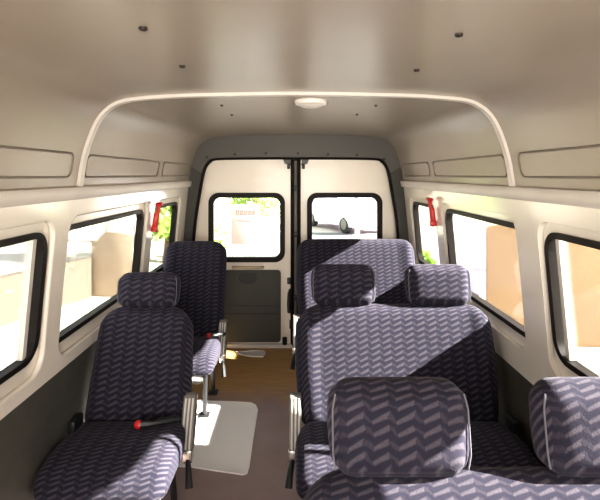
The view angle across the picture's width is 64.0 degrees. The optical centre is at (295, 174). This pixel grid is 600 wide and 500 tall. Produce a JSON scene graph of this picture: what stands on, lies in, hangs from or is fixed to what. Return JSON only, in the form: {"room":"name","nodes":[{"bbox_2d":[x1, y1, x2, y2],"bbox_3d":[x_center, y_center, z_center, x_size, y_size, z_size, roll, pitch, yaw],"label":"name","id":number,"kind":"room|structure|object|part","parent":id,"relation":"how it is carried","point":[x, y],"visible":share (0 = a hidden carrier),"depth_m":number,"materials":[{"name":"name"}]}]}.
{"room":"vehicle interior","nodes":[
{"label":"vehicle interior","id":0,"kind":"room"},
{"bbox_2d":[0,187,187,420],"bbox_3d":[-0.941,0.424,1.480,0.112,0.748,5.160,0,0,0],"label":"wall","id":1,"kind":"structure","parent":0,"point":[54,220],"depth_m":1.86,"materials":[{"name":"beige paint"}]},
{"bbox_2d":[0,233,47,384],"bbox_3d":[-0.951,0.441,1.308,0.082,0.475,0.935,0,0,0],"label":"window","id":2,"kind":"structure","parent":1,"relation":"in","point":[23,258],"depth_m":1.66,"materials":[{"name":"clear glass"}]},
{"bbox_3d":[-0.955,0.441,1.308,0.047,0.449,0.905,0,0,0],"label":"pane","id":3,"kind":"part","parent":2,"relation":"part of","materials":[{"name":"clear glass"}]},
{"bbox_2d":[0,341,96,499],"bbox_3d":[-0.974,1.125,1.480,0.040,0.651,5.160,0,0,0],"label":"wall panel","id":4,"kind":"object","parent":1,"relation":"attached to","point":[30,432],"depth_m":1.79,"materials":[{"name":"grey plastic"}]},
{"bbox_2d":[0,181,191,207],"bbox_3d":[-0.879,0.071,1.450,0.035,0.053,5.100,0,0,0],"label":"trim","id":5,"kind":"structure","parent":1,"relation":"attached to","point":[15,197],"depth_m":1.87,"materials":[{"name":"white plastic"}]},
{"bbox_2d":[59,210,143,342],"bbox_3d":[-0.951,0.441,2.380,0.082,0.475,1.040,0,0,0],"label":"window","id":6,"kind":"structure","parent":1,"relation":"in","point":[100,251],"depth_m":2.30,"materials":[{"name":"clear glass"}]},
{"bbox_2d":[151,202,162,231],"bbox_3d":[-0.876,0.265,3.020,0.065,0.187,0.097,0,0,0],"label":"hammer","id":7,"kind":"object","parent":1,"relation":"attached to","point":[154,228],"visible":1,"depth_m":3.00,"materials":[{"name":"red plastic"}]},
{"bbox_3d":[-0.872,0.255,3.020,0.028,0.134,0.027,9,0,0],"label":"handle","id":8,"kind":"part","parent":7,"relation":"part of","materials":[{"name":"red plastic"}]},
{"bbox_2d":[149,202,177,271],"bbox_3d":[-0.951,0.441,3.380,0.082,0.475,0.680,0,0,0],"label":"window","id":9,"kind":"structure","parent":1,"relation":"in","point":[165,235],"depth_m":3.44,"materials":[{"name":"clear glass"}]},
{"bbox_2d":[183,167,201,240],"bbox_3d":[-0.879,0.686,4.035,0.200,1.528,0.130,0,0,0],"label":"trim","id":10,"kind":"structure","parent":1,"relation":"attached to","point":[195,175],"depth_m":3.97,"materials":[{"name":"plastic"}]},
{"bbox_2d":[195,160,291,347],"bbox_3d":[-0.463,0.645,4.040,0.870,1.610,0.120,0,0,0],"label":"door","id":11,"kind":"structure","parent":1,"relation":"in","point":[258,291],"depth_m":4.03,"materials":[{"name":"paint"}]},
{"bbox_3d":[-0.405,0.775,4.022,0.276,0.033,0.061,0,0,0],"label":"pull handle","id":12,"kind":"part","parent":11,"relation":"part of","materials":[{"name":"beige plastic"}]},
{"bbox_3d":[-0.474,1.103,4.045,0.692,0.605,0.030,0,0,0],"label":"panel","id":13,"kind":"part","parent":11,"relation":"part of","materials":[{"name":"plastic"}]},
{"bbox_3d":[-0.054,1.061,4.015,0.035,0.209,0.073,0,0,11],"label":"lock lever","id":14,"kind":"part","parent":11,"relation":"part of","materials":[{"name":"black plastic"}]},
{"bbox_2d":[294,161,297,313],"bbox_3d":[-0.003,0.650,4.040,0.034,1.540,0.036,0,0,0],"label":"rod","id":15,"kind":"object","parent":11,"relation":"attached to","point":[295,162],"visible":0.83,"depth_m":4.04,"materials":[{"name":"black metal"}]},
{"bbox_2d":[192,157,399,345],"bbox_3d":[0.000,0.647,4.043,1.785,1.606,0.114,0,0,0],"label":"door frame","id":16,"kind":"structure","parent":1,"relation":"attached to","point":[230,158],"depth_m":4.00,"materials":[{"name":"black rubber"}]},
{"bbox_2d":[161,346,304,499],"bbox_3d":[0.000,1.480,1.530,1.980,0.060,5.260,0,0,0],"label":"floor","id":17,"kind":"structure","parent":0,"point":[267,382],"depth_m":2.77,"materials":[{"name":"brown wood"}]},
{"bbox_2d":[33,272,197,499],"bbox_3d":[-0.697,0.962,2.054,0.534,0.975,0.703,0,0,0],"label":"passenger seat","id":18,"kind":"object","parent":17,"relation":"on","point":[141,412],"visible":1,"depth_m":2.12,"materials":[{"name":"fabric"}]},
{"bbox_2d":[33,421,185,499],"bbox_3d":[-0.714,1.123,1.917,0.500,0.143,0.429,0,0,0],"label":"cushion","id":19,"kind":"object","parent":18,"relation":"on","point":[97,460],"depth_m":1.79,"materials":[{"name":"purple fabric"}]},
{"bbox_3d":[-0.714,0.888,2.238,0.472,0.539,0.151,0,-20,0],"label":"backrest","id":20,"kind":"part","parent":18,"relation":"part of","materials":[{"name":"fabric"}]},
{"bbox_3d":[-0.530,1.324,2.076,0.060,0.253,0.099,0,0,0],"label":"leg","id":21,"kind":"part","parent":18,"relation":"part of","materials":[{"name":"paint"}]},
{"bbox_3d":[-0.457,1.260,2.028,0.031,0.104,0.087,0,0,-22],"label":"recliner lever","id":22,"kind":"part","parent":18,"relation":"part of","materials":[{"name":"black plastic"}]},
{"bbox_2d":[162,241,227,417],"bbox_3d":[-0.705,0.964,3.166,0.511,0.973,0.725,0,0,0],"label":"passenger seat","id":23,"kind":"object","parent":17,"relation":"on","point":[200,266],"visible":0.57,"depth_m":3.29,"materials":[{"name":"fabric"}]},
{"bbox_3d":[-0.722,0.811,3.366,0.456,0.704,0.151,0,-20,0],"label":"backrest","id":24,"kind":"part","parent":23,"relation":"part of","materials":[{"name":"fabric"}]},
{"bbox_3d":[-0.549,1.324,2.890,0.060,0.251,0.070,0,0,0],"label":"leg","id":25,"kind":"part","parent":23,"relation":"part of","materials":[{"name":"paint"}]},
{"bbox_2d":[192,336,220,375],"bbox_3d":[-0.722,1.123,3.018,0.477,0.143,0.429,0,0,0],"label":"cushion","id":26,"kind":"object","parent":23,"relation":"on","point":[206,349],"depth_m":2.89,"materials":[{"name":"purple fabric"}]},
{"bbox_3d":[-0.549,1.324,3.176,0.060,0.253,0.099,0,0,0],"label":"leg","id":27,"kind":"part","parent":23,"relation":"part of","materials":[{"name":"paint"}]},
{"bbox_3d":[-0.477,1.260,3.128,0.031,0.104,0.087,0,0,-22],"label":"recliner lever","id":28,"kind":"part","parent":23,"relation":"part of","materials":[{"name":"black plastic"}]},
{"bbox_2d":[192,377,202,384],"bbox_3d":[-0.720,1.446,3.418,0.116,0.006,0.218,0,0,-16],"label":"paper scrap","id":29,"kind":"object","parent":17,"relation":"on","point":[195,380],"visible":0.38,"depth_m":3.38,"materials":[{"name":"white paper"}]},
{"bbox_2d":[178,400,257,474],"bbox_3d":[-0.666,1.446,2.695,0.872,0.008,0.757,0,0,0],"label":"floor mat","id":30,"kind":"object","parent":17,"relation":"on","point":[223,440],"visible":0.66,"depth_m":2.64,"materials":[{"name":"grey rubber"}]},
{"bbox_2d":[236,350,265,356],"bbox_3d":[-0.368,1.446,3.891,0.249,0.006,0.129,0,0,7],"label":"paper strip","id":31,"kind":"object","parent":17,"relation":"on","point":[251,353],"visible":1,"depth_m":3.89,"materials":[{"name":"grey paper"}]},
{"bbox_2d":[290,239,414,369],"bbox_3d":[0.421,0.964,3.286,0.922,0.973,0.727,0,0,0],"label":"seat","id":32,"kind":"object","parent":17,"relation":"on","point":[389,259],"visible":0.19,"depth_m":3.48,"materials":[{"name":"fabric"}]},
{"bbox_3d":[-0.013,1.260,3.248,0.032,0.105,0.088,0,0,22],"label":"recliner lever","id":33,"kind":"part","parent":32,"relation":"part of","materials":[{"name":"black plastic"}]},
{"bbox_3d":[0.442,0.811,3.487,0.879,0.704,0.147,0,-20,0],"label":"backrest","id":34,"kind":"part","parent":32,"relation":"part of","materials":[{"name":"purple fabric"}]},
{"bbox_2d":[285,264,541,498],"bbox_3d":[0.444,0.943,2.058,0.981,1.013,0.711,0,0,0],"label":"seat","id":35,"kind":"object","parent":17,"relation":"on","point":[346,334],"visible":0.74,"depth_m":2.20,"materials":[{"name":"fabric"}]},
{"bbox_3d":[-0.020,1.260,2.028,0.032,0.105,0.088,0,0,22],"label":"recliner lever","id":36,"kind":"part","parent":35,"relation":"part of","materials":[{"name":"black plastic"}]},
{"bbox_3d":[0.465,0.883,2.242,0.939,0.551,0.147,0,-20,0],"label":"backrest","id":37,"kind":"part","parent":35,"relation":"part of","materials":[{"name":"purple fabric"}]},
{"bbox_2d":[295,421,541,498],"bbox_3d":[0.465,1.123,1.917,0.937,0.143,0.429,0,0,0],"label":"cushion","id":38,"kind":"object","parent":35,"relation":"on","point":[493,444],"depth_m":1.85,"materials":[{"name":"purple fabric"}]},
{"bbox_2d":[302,377,599,499],"bbox_3d":[0.441,0.955,0.788,0.981,0.990,0.711,0,0,0],"label":"seat","id":39,"kind":"object","parent":17,"relation":"on","point":[390,438],"visible":1,"depth_m":1.02,"materials":[{"name":"purple fabric"}]},
{"bbox_3d":[0.462,0.906,0.972,0.939,0.551,0.147,0,-20,0],"label":"backrest","id":40,"kind":"part","parent":39,"relation":"part of","materials":[{"name":"purple fabric"}]},
{"bbox_2d":[214,198,376,245],"bbox_3d":[0.000,2.100,15.500,60.000,0.100,59.000,0,0,0],"label":"ground","id":41,"kind":"structure","parent":0,"point":[222,212],"depth_m":19.49,"materials":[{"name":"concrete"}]},
{"bbox_2d":[214,224,229,247],"bbox_3d":[-3.117,0.395,11.486,2.794,3.328,2.448,0,0,29],"label":"leafy tree","id":42,"kind":"object","parent":41,"relation":"on","point":[217,228],"visible":0.02,"depth_m":11.91,"materials":[{"name":"green plant"}]},
{"bbox_2d":[225,233,354,255],"bbox_3d":[-0.050,2.044,10.800,3.900,0.012,12.400,0,0,0],"label":"driveway","id":43,"kind":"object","parent":41,"relation":"on","point":[269,243],"depth_m":13.88,"materials":[{"name":"grey concrete"}]},
{"bbox_2d":[231,204,258,255],"bbox_3d":[-0.956,1.302,9.019,0.525,1.497,0.091,0,0,0],"label":"notice board","id":44,"kind":"object","parent":43,"relation":"on","point":[244,217],"visible":0.94,"depth_m":8.98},
{"bbox_3d":[-0.744,1.317,9.040,0.049,1.467,0.049,0,0,0],"label":"post","id":45,"kind":"part","parent":44,"relation":"part of","materials":[{"name":"white"}]},
{"bbox_2d":[226,198,279,220],"bbox_3d":[-1.384,0.614,16.402,2.865,2.890,2.829,0,0,44],"label":"leafy tree","id":46,"kind":"object","parent":43,"relation":"on","point":[263,202],"visible":0.11,"depth_m":16.36,"materials":[{"name":"green plant"}]},
{"bbox_2d":[355,198,358,238],"bbox_3d":[0.953,0.420,7.500,0.200,3.260,0.200,0,0,0],"label":"post","id":47,"kind":"object","parent":43,"relation":"on","point":[356,199],"visible":0.06,"depth_m":7.47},
{"bbox_2d":[312,198,376,232],"bbox_3d":[1.896,1.340,18.309,1.720,1.420,4.180,0,0,-24],"label":"parked car","id":48,"kind":"object","parent":41,"relation":"on","point":[340,212],"visible":0.53,"depth_m":17.24,"materials":[{"name":"white paint"}]},
{"bbox_2d":[0,0,599,190],"bbox_3d":[0.000,-0.165,1.520,1.869,0.440,5.240,0,0,0],"label":"ceiling","id":49,"kind":"structure","parent":0,"point":[534,65],"depth_m":1.47,"materials":[{"name":"grey paint"}]},
{"bbox_2d":[294,98,327,108],"bbox_3d":[0.068,-0.320,2.170,0.150,0.034,0.150,0,0,0],"label":"recessed light","id":50,"kind":"object","parent":49,"relation":"in","point":[310,103],"visible":0.96,"depth_m":2.12,"materials":[{"name":"plastic"}]},
{"bbox_2d":[404,187,599,384],"bbox_3d":[0.941,0.449,1.480,0.113,0.798,5.160,0,0,0],"label":"wall","id":51,"kind":"structure","parent":0,"point":[534,356],"depth_m":1.91,"materials":[{"name":"beige paint"}]},
{"bbox_2d":[191,134,400,172],"bbox_3d":[0.000,-0.186,4.029,1.764,0.338,0.142,0,0,0],"label":"trim","id":52,"kind":"structure","parent":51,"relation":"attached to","point":[288,145],"depth_m":3.96,"materials":[{"name":"grey plastic"}]},
{"bbox_2d":[76,92,515,186],"bbox_3d":[0.000,-0.141,1.946,1.778,0.396,0.032,0,0,0],"label":"trim","id":53,"kind":"structure","parent":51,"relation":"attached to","point":[81,174],"depth_m":1.93,"materials":[{"name":"white plastic"}]},
{"bbox_2d":[301,160,396,241],"bbox_3d":[0.463,0.645,4.046,0.870,1.610,0.108,0,0,0],"label":"door","id":54,"kind":"structure","parent":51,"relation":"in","point":[319,178],"depth_m":4.05,"materials":[{"name":"paint"}]},
{"bbox_2d":[390,167,408,241],"bbox_3d":[0.879,0.686,4.035,0.200,1.528,0.130,0,0,0],"label":"trim","id":55,"kind":"structure","parent":51,"relation":"attached to","point":[396,175],"depth_m":3.97,"materials":[{"name":"plastic"}]},
{"bbox_2d":[413,201,439,263],"bbox_3d":[0.951,0.441,3.435,0.082,0.475,0.670,0,0,0],"label":"window","id":56,"kind":"structure","parent":51,"relation":"in","point":[425,235],"depth_m":3.56,"materials":[{"name":"clear glass"}]},
{"bbox_2d":[426,197,436,226],"bbox_3d":[0.875,0.239,3.100,0.059,0.187,0.097,0,0,0],"label":"hammer","id":57,"kind":"object","parent":51,"relation":"attached to","point":[433,223],"visible":1,"depth_m":3.08,"materials":[{"name":"red plastic"}]},
{"bbox_3d":[0.872,0.229,3.100,0.028,0.134,0.027,-7,0,0],"label":"handle","id":58,"kind":"part","parent":57,"relation":"part of","materials":[{"name":"red plastic"}]},
{"bbox_2d":[445,209,524,336],"bbox_3d":[0.951,0.441,2.428,0.082,0.475,1.055,0,0,0],"label":"window","id":59,"kind":"structure","parent":51,"relation":"in","point":[486,247],"depth_m":2.36,"materials":[{"name":"clear glass"}]},
{"bbox_2d":[400,181,599,208],"bbox_3d":[0.879,0.071,1.450,0.035,0.053,5.100,0,0,0],"label":"trim","id":60,"kind":"structure","parent":51,"relation":"attached to","point":[570,197],"depth_m":1.83,"materials":[{"name":"white plastic"}]},
{"bbox_2d":[495,352,545,465],"bbox_3d":[0.974,1.149,1.480,0.040,0.601,5.160,0,0,0],"label":"baseboard","id":61,"kind":"structure","parent":51,"relation":"attached to","point":[513,388],"depth_m":2.10,"materials":[{"name":"grey plastic"}]},
{"bbox_2d":[544,233,599,376],"bbox_3d":[0.951,0.441,1.308,0.082,0.475,0.935,0,0,0],"label":"window","id":62,"kind":"structure","parent":51,"relation":"in","point":[572,263],"depth_m":1.64,"materials":[{"name":"clear glass"}]}
]}

